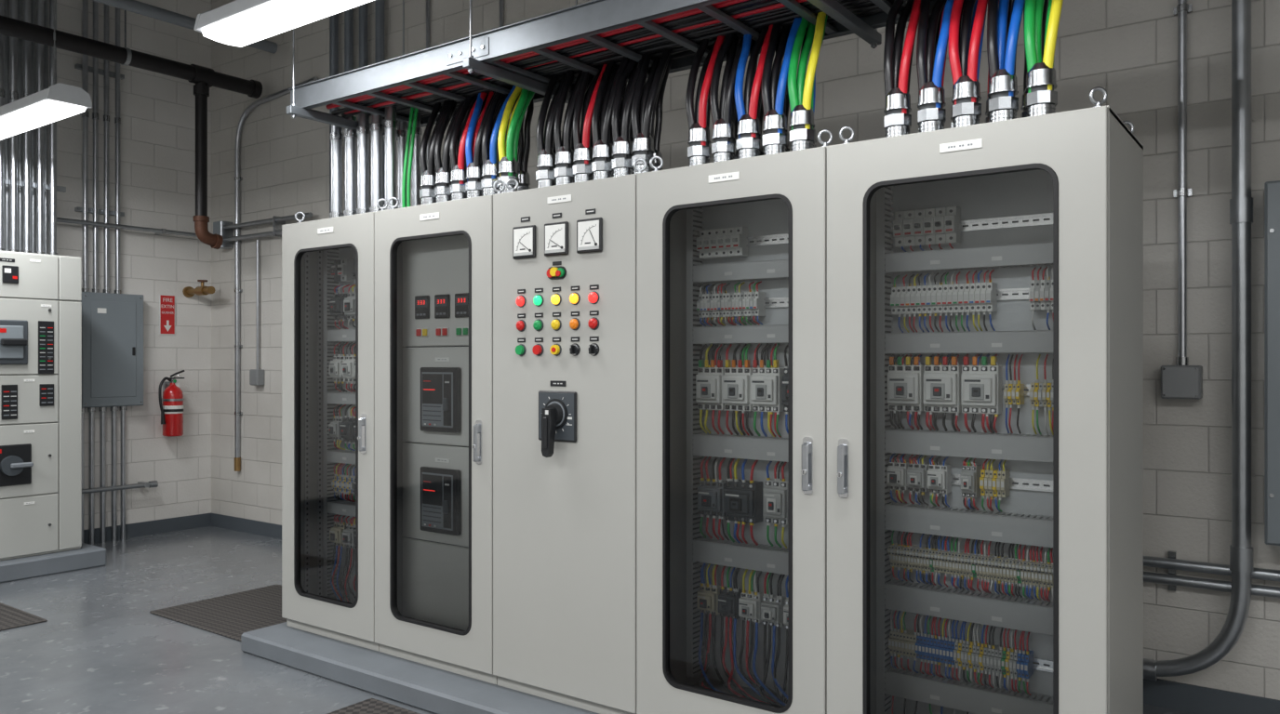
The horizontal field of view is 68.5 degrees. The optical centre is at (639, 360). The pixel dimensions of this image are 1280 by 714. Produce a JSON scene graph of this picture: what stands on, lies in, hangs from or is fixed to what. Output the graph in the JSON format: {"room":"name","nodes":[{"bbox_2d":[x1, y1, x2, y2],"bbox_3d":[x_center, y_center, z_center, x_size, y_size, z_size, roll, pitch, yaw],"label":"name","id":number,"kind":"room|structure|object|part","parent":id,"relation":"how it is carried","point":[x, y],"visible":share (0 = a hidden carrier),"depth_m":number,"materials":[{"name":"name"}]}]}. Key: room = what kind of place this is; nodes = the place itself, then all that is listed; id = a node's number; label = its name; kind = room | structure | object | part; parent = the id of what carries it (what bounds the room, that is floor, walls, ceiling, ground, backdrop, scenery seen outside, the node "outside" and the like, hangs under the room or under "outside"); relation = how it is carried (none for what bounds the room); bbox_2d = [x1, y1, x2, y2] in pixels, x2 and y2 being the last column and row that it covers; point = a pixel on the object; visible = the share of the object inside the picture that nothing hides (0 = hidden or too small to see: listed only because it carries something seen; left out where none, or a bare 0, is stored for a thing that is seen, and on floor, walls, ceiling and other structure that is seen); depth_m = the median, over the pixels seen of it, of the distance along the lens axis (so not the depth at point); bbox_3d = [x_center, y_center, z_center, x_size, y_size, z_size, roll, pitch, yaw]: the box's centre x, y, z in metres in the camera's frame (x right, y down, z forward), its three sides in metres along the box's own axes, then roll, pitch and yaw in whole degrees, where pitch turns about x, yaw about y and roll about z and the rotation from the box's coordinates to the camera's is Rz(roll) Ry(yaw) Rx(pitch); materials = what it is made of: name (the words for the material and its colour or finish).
{"room":"electrical room","nodes":[
{"label":"electrical room","id":0,"kind":"room"},
{"bbox_2d":[48,0,211,530],"bbox_3d":[-6.389,-1.143,5.582,0.200,5.345,7.920,0,0,36],"label":"wall","id":1,"kind":"structure","parent":0,"point":[157,111],"depth_m":8.29,"materials":[{"name":"grey brick"}]},
{"bbox_2d":[74,0,124,293],"bbox_3d":[-4.524,-2.191,7.897,0.092,3.246,0.380,0,0,36],"label":"conduit","id":2,"kind":"object","parent":1,"relation":"attached to","point":[84,67],"visible":0.85,"depth_m":7.89,"materials":[{"name":"metal"}]},
{"bbox_2d":[80,292,143,408],"bbox_3d":[-4.463,-0.091,7.918,0.166,0.950,0.505,0,0,36],"label":"electrical panel","id":3,"kind":"object","parent":1,"relation":"attached to","point":[112,324],"visible":0.96,"depth_m":7.87,"materials":[{"name":"grey metal"}]},
{"bbox_2d":[81,406,158,545],"bbox_3d":[-4.477,0.958,7.925,0.136,1.143,0.760,0,0,36],"label":"conduit","id":4,"kind":"object","parent":1,"relation":"attached to","point":[101,489],"visible":0.78,"depth_m":7.88,"materials":[{"name":"metal"}]},
{"bbox_2d":[48,215,197,237],"bbox_3d":[-4.576,-1.136,7.696,0.245,0.040,2.273,0,0,36],"label":"conduit","id":5,"kind":"object","parent":1,"relation":"attached to","point":[157,232],"visible":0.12,"depth_m":7.98,"materials":[{"name":"metal"}]},
{"bbox_2d":[83,513,210,544],"bbox_3d":[-6.307,1.469,5.514,0.012,0.120,7.908,0,0,36],"label":"baseboard","id":6,"kind":"structure","parent":1,"relation":"attached to","point":[171,525],"depth_m":8.30,"materials":[{"name":"paint"}]},
{"bbox_2d":[159,294,174,334],"bbox_3d":[-4.216,-0.411,8.390,0.011,0.358,0.140,0,0,36],"label":"fire extinguisher sign","id":7,"kind":"object","parent":1,"relation":"attached to","point":[166,302],"visible":1,"depth_m":8.38,"materials":[{"name":"red plastic"}]},
{"bbox_2d":[158,370,184,437],"bbox_3d":[-4.136,0.372,8.314,0.183,0.584,0.222,0,0,-16],"label":"fire extinguisher","id":8,"kind":"object","parent":1,"relation":"attached to","point":[171,409],"visible":1,"depth_m":8.25,"materials":[{"name":"red metal"}]},
{"bbox_2d":[182,280,215,297],"bbox_3d":[-3.948,-0.648,8.430,0.398,0.145,0.100,0,0,36],"label":"shutoff valve","id":9,"kind":"object","parent":1,"relation":"attached to","point":[188,291],"visible":1,"depth_m":8.39,"materials":[{"name":"gold metal"}]},
{"bbox_2d":[0,526,1194,713],"bbox_3d":[-1.637,1.629,2.128,11.950,0.200,8.320,0,0,36],"label":"floor","id":10,"kind":"structure","parent":0,"point":[100,648],"depth_m":5.05,"materials":[{"name":"paint"}]},
{"bbox_2d":[0,602,47,631],"bbox_3d":[-4.107,1.523,5.406,0.900,0.012,0.920,0,0,36],"label":"rubber floor mat","id":11,"kind":"object","parent":10,"relation":"on","point":[10,618],"visible":1,"depth_m":5.53,"materials":[{"name":"grey rubber"}]},
{"bbox_2d":[0,250,81,560],"bbox_3d":[-5.105,0.314,6.314,0.958,2.169,2.215,0,0,36],"label":"switchgear cabinet","id":12,"kind":"object","parent":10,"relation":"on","point":[41,294],"visible":1,"depth_m":6.75,"materials":[{"name":"grey metal"}]},
{"bbox_2d":[0,0,66,255],"bbox_3d":[-4.665,-2.294,6.974,0.252,3.040,0.700,0,0,36],"label":"conduit","id":13,"kind":"object","parent":12,"relation":"on","point":[24,186],"visible":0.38,"depth_m":7.03,"materials":[{"name":"metal"}]},
{"bbox_2d":[0,543,106,583],"bbox_3d":[-5.093,1.464,6.320,0.990,0.130,2.440,0,0,36],"label":"plinth","id":14,"kind":"object","parent":10,"relation":"on","point":[89,556],"depth_m":6.72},
{"bbox_2d":[149,584,287,641],"bbox_3d":[-2.277,1.523,5.721,1.090,0.012,0.860,0,0,36],"label":"rubber floor mat","id":15,"kind":"object","parent":10,"relation":"on","point":[231,616],"visible":0.52,"depth_m":5.67,"materials":[{"name":"grey rubber"}]},
{"bbox_2d":[281,199,387,652],"bbox_3d":[-1.427,0.310,5.069,0.768,2.238,0.697,0,0,36],"label":"tall cabinet","id":16,"kind":"object","parent":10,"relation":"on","point":[328,264],"visible":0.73,"depth_m":5.04,"materials":[{"name":"grey metal"}]},
{"bbox_3d":[-1.330,0.319,5.187,0.670,2.010,0.330,0,0,36],"label":"mounting plate","id":17,"kind":"part","parent":16,"relation":"part of","materials":[{"name":"metal"}]},
{"bbox_3d":[-1.368,0.359,4.619,0.036,0.196,0.039,0,0,36],"label":"door handle","id":18,"kind":"part","parent":16,"relation":"part of","materials":[{"name":"silver metal"}]},
{"bbox_2d":[329,106,422,218],"bbox_3d":[-1.425,-1.024,5.068,0.533,0.577,0.247,0,0,36],"label":"conduit","id":19,"kind":"object","parent":16,"relation":"on","point":[362,133],"visible":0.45,"depth_m":4.99,"materials":[{"name":"metal"}]},
{"bbox_2d":[401,106,418,207],"bbox_3d":[-1.173,-1.035,4.813,0.063,0.598,0.069,0,0,36],"label":"cable","id":20,"kind":"object","parent":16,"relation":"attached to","point":[411,119],"visible":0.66,"depth_m":4.80,"materials":[{"name":"green rubber"}]},
{"bbox_2d":[326,697,420,713],"bbox_3d":[-0.962,1.523,3.585,1.170,0.012,0.770,0,0,36],"label":"rubber floor mat","id":21,"kind":"object","parent":10,"relation":"on","point":[371,706],"visible":1,"depth_m":4.10,"materials":[{"name":"grey rubber"}]},
{"bbox_2d":[240,622,598,713],"bbox_3d":[-0.122,1.479,4.069,4.220,0.100,0.920,0,0,36],"label":"concrete plinth","id":22,"kind":"object","parent":10,"relation":"on","point":[424,687],"visible":0.36,"depth_m":4.31,"materials":[{"name":"paint"}]},
{"bbox_2d":[374,157,531,685],"bbox_3d":[-0.790,0.243,4.606,0.803,2.373,0.697,0,0,36],"label":"tall cabinet","id":23,"kind":"object","parent":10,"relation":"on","point":[433,259],"visible":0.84,"depth_m":4.47,"materials":[{"name":"grey metal"}]},
{"bbox_3d":[-0.966,0.324,4.363,0.799,2.105,0.024,0,0,36],"label":"door","id":24,"kind":"part","parent":23,"relation":"part of","materials":[{"name":"grey paint"}]},
{"bbox_3d":[-0.721,0.359,4.149,0.036,0.196,0.039,0,0,36],"label":"door handle","id":25,"kind":"part","parent":23,"relation":"part of","materials":[{"name":"silver metal"}]},
{"bbox_2d":[419,85,534,188],"bbox_3d":[-0.595,-1.127,4.495,1.088,0.594,0.282,0,0,36],"label":"cable bundle","id":26,"kind":"object","parent":23,"relation":"attached to","point":[480,131],"visible":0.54,"depth_m":4.52,"materials":[{"name":"multicoloured rubber"}]},
{"bbox_2d":[493,133,663,713],"bbox_3d":[-0.163,0.243,4.122,0.777,2.373,0.742,0,0,36],"label":"tall cabinet","id":27,"kind":"object","parent":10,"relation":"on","point":[565,247],"visible":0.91,"depth_m":3.88,"materials":[{"name":"grey metal"}]},
{"bbox_2d":[538,380,576,457],"bbox_3d":[-0.362,0.238,3.859,0.208,0.312,0.082,0,0,36],"label":"switch","id":28,"kind":"object","parent":27,"relation":"attached to","point":[557,399],"depth_m":3.85,"materials":[{"name":"black plastic"}]},
{"bbox_2d":[536,49,672,170],"bbox_3d":[0.034,-1.127,4.038,1.092,0.594,0.283,0,0,36],"label":"cable bundle","id":29,"kind":"object","parent":27,"relation":"attached to","point":[611,107],"visible":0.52,"depth_m":4.07,"materials":[{"name":"black rubber"}]},
{"bbox_2d":[636,104,833,713],"bbox_3d":[0.524,0.243,3.651,0.885,2.373,0.697,0,0,36],"label":"tall cabinet","id":30,"kind":"object","parent":10,"relation":"on","point":[731,250],"visible":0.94,"depth_m":3.66,"materials":[{"name":"grey metal"}]},
{"bbox_3d":[0.605,0.319,3.837,0.732,2.010,0.240,0,0,36],"label":"mounting plate","id":31,"kind":"part","parent":30,"relation":"part of","materials":[{"name":"metal"}]},
{"bbox_2d":[685,12,827,146],"bbox_3d":[0.656,-1.127,3.584,1.001,0.594,0.278,0,0,36],"label":"cable bundle","id":32,"kind":"object","parent":30,"relation":"attached to","point":[766,89],"visible":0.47,"depth_m":3.64,"materials":[{"name":"multicoloured rubber"}]},
{"bbox_3d":[0.567,0.359,3.213,0.036,0.196,0.039,0,0,36],"label":"door handle","id":33,"kind":"part","parent":30,"relation":"part of","materials":[{"name":"silver metal"}]},
{"bbox_2d":[826,62,1143,713],"bbox_3d":[1.164,0.243,3.186,0.869,2.373,0.697,0,0,36],"label":"tall cabinet","id":34,"kind":"object","parent":10,"relation":"on","point":[985,281],"visible":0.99,"depth_m":3.18,"materials":[{"name":"grey metal"}]},
{"bbox_3d":[0.672,0.359,3.137,0.036,0.196,0.039,0,0,36],"label":"door handle","id":35,"kind":"part","parent":34,"relation":"part of","materials":[{"name":"silver metal"}]},
{"bbox_3d":[1.297,0.319,3.372,0.805,2.010,0.180,0,0,36],"label":"mounting plate","id":36,"kind":"part","parent":34,"relation":"part of","materials":[{"name":"metal"}]},
{"bbox_2d":[883,0,1063,115],"bbox_3d":[1.328,-1.127,3.096,1.027,0.594,0.279,0,0,36],"label":"cable bundle","id":37,"kind":"object","parent":34,"relation":"attached to","point":[961,22],"visible":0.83,"depth_m":3.16,"materials":[{"name":"multicoloured rubber"}]},
{"bbox_2d":[211,0,1279,700],"bbox_3d":[0.750,-1.143,5.413,11.950,5.345,0.200,0,0,36],"label":"wall","id":38,"kind":"structure","parent":0,"point":[1126,48],"depth_m":4.22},
{"bbox_2d":[213,220,233,249],"bbox_3d":[-3.764,-1.136,8.490,0.130,0.240,0.124,0,0,36],"label":"junction box","id":39,"kind":"object","parent":38,"relation":"attached to","point":[218,226],"visible":0.7,"depth_m":8.45,"materials":[{"name":"metal"}]},
{"bbox_2d":[249,240,264,386],"bbox_3d":[-3.349,-0.421,8.219,0.120,1.270,0.074,0,0,36],"label":"conduit","id":40,"kind":"object","parent":38,"relation":"attached to","point":[256,376],"visible":1,"depth_m":8.21,"materials":[{"name":"grey metal"}]},
{"bbox_2d":[223,212,312,241],"bbox_3d":[-3.189,-1.141,8.088,1.267,0.170,0.098,0,0,36],"label":"conduit","id":41,"kind":"object","parent":38,"relation":"attached to","point":[278,221],"visible":0.78,"depth_m":8.04,"materials":[{"name":"metal"}]},
{"bbox_2d":[234,76,318,471],"bbox_3d":[-3.148,-0.677,8.085,1.202,3.322,0.056,0,0,36],"label":"conduit","id":42,"kind":"object","parent":38,"relation":"attached to","point":[237,460],"visible":0.98,"depth_m":8.39,"materials":[{"name":"grey metal"}]},
{"bbox_2d":[329,0,384,213],"bbox_3d":[-2.230,-1.208,7.394,0.700,5.213,0.093,0,0,36],"label":"conduit","id":43,"kind":"object","parent":38,"relation":"attached to","point":[379,4],"visible":0.03,"depth_m":7.40,"materials":[{"name":"metal"}]},
{"bbox_2d":[426,0,503,163],"bbox_3d":[-1.262,-2.165,6.727,0.777,3.298,0.028,0,0,36],"label":"conduit","id":44,"kind":"object","parent":38,"relation":"attached to","point":[427,1],"visible":0.02,"depth_m":6.93,"materials":[{"name":"grey metal"}]},
{"bbox_2d":[210,512,1279,713],"bbox_3d":[0.688,1.469,5.327,11.550,0.120,0.012,0,0,36],"label":"baseboard","id":45,"kind":"structure","parent":38,"relation":"attached to","point":[1180,697],"depth_m":4.09,"materials":[{"name":"paint"}]},
{"bbox_2d":[1160,0,1202,399],"bbox_3d":[2.340,-1.825,4.063,0.150,3.978,0.110,0,0,36],"label":"electrical conduit","id":46,"kind":"object","parent":38,"relation":"attached to","point":[1181,380],"visible":1,"depth_m":4.07,"materials":[{"name":"metal"}]},
{"bbox_2d":[1143,0,1253,680],"bbox_3d":[2.143,-1.214,4.157,0.980,5.200,0.190,0,0,36],"label":"conduit","id":47,"kind":"object","parent":38,"relation":"attached to","point":[1241,203],"visible":0.79,"depth_m":3.84,"materials":[{"name":"metal"}]},
{"bbox_2d":[1143,550,1279,599],"bbox_3d":[2.750,0.919,3.785,3.000,0.170,0.078,0,0,36],"label":"conduit","id":48,"kind":"object","parent":38,"relation":"attached to","point":[1172,564],"visible":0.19,"depth_m":4.02,"materials":[{"name":"metal"}]},
{"bbox_2d":[1264,180,1279,546],"bbox_3d":[2.830,0.009,3.631,0.690,1.450,0.234,0,0,36],"label":"box","id":49,"kind":"object","parent":38,"relation":"attached to","point":[1272,189],"visible":1,"depth_m":3.73,"materials":[{"name":"metal"}]},
{"bbox_3d":[-1.637,-3.916,2.128,11.950,0.200,8.320,0,0,36],"label":"ceiling","id":50,"kind":"structure","parent":0,"visible":0},
{"bbox_2d":[0,0,92,140],"bbox_3d":[-3.974,-2.662,6.039,1.394,2.304,0.247,0,0,36],"label":"fluorescent light","id":51,"kind":"object","parent":50,"relation":"hanging from","point":[59,101],"visible":1,"depth_m":5.74,"materials":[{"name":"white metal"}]},
{"bbox_3d":[-3.974,-2.728,6.039,0.982,2.171,0.012,0,0,36],"label":"hanging chain","id":52,"kind":"part","parent":51,"relation":"part of","materials":[{"name":"metal"}]},
{"bbox_2d":[0,10,262,249],"bbox_3d":[-4.929,-2.368,5.806,0.150,2.891,5.600,0,0,36],"label":"pipe","id":53,"kind":"object","parent":50,"relation":"hanging from","point":[204,78],"visible":1,"depth_m":7.57,"materials":[{"name":"metal"}]},
{"bbox_2d":[92,0,277,53],"bbox_3d":[-4.726,-3.203,5.659,0.090,1.223,5.600,0,0,36],"label":"pipe","id":54,"kind":"object","parent":50,"relation":"hanging from","point":[132,6],"visible":0.74,"depth_m":7.13,"materials":[{"name":"metal"}]},
{"bbox_2d":[194,0,373,46],"bbox_3d":[-1.472,-2.662,4.098,1.324,2.304,0.247,0,0,36],"label":"fluorescent light","id":55,"kind":"object","parent":50,"relation":"hanging from","point":[237,22],"visible":1,"depth_m":4.20,"materials":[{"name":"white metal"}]},
{"bbox_2d":[286,0,404,140],"bbox_3d":[-1.540,-2.518,5.025,0.040,2.591,0.760,0,0,36],"label":"hanger","id":56,"kind":"object","parent":50,"relation":"hanging from","point":[292,110],"visible":0.54,"depth_m":4.84,"materials":[{"name":"metal"}]},
{"bbox_2d":[463,0,577,103],"bbox_3d":[-0.513,-2.518,4.279,0.040,2.591,0.760,0,0,36],"label":"hanger","id":57,"kind":"object","parent":50,"relation":"hanging from","point":[470,63],"visible":0.53,"depth_m":4.12,"materials":[{"name":"metal"}]},
{"bbox_2d":[288,0,936,131],"bbox_3d":[0.765,-1.341,3.350,5.900,0.115,0.632,0,0,36],"label":"cable tray","id":58,"kind":"object","parent":57,"relation":"on","point":[585,20],"visible":0.59,"depth_m":3.97,"materials":[{"name":"metal"}]},
{"bbox_2d":[325,0,933,122],"bbox_3d":[0.772,-1.349,3.355,5.845,0.085,0.560,0,0,36],"label":"cable bundle","id":59,"kind":"object","parent":58,"relation":"in","point":[695,25],"visible":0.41,"depth_m":3.92,"materials":[{"name":"rubber"}]},
{"bbox_2d":[807,0,881,48],"bbox_3d":[0.709,-2.518,3.391,0.040,2.591,0.760,0,0,36],"label":"crossbar","id":60,"kind":"object","parent":50,"relation":"hanging from","point":[835,10],"visible":1,"depth_m":3.46,"materials":[{"name":"metal"}]}
]}

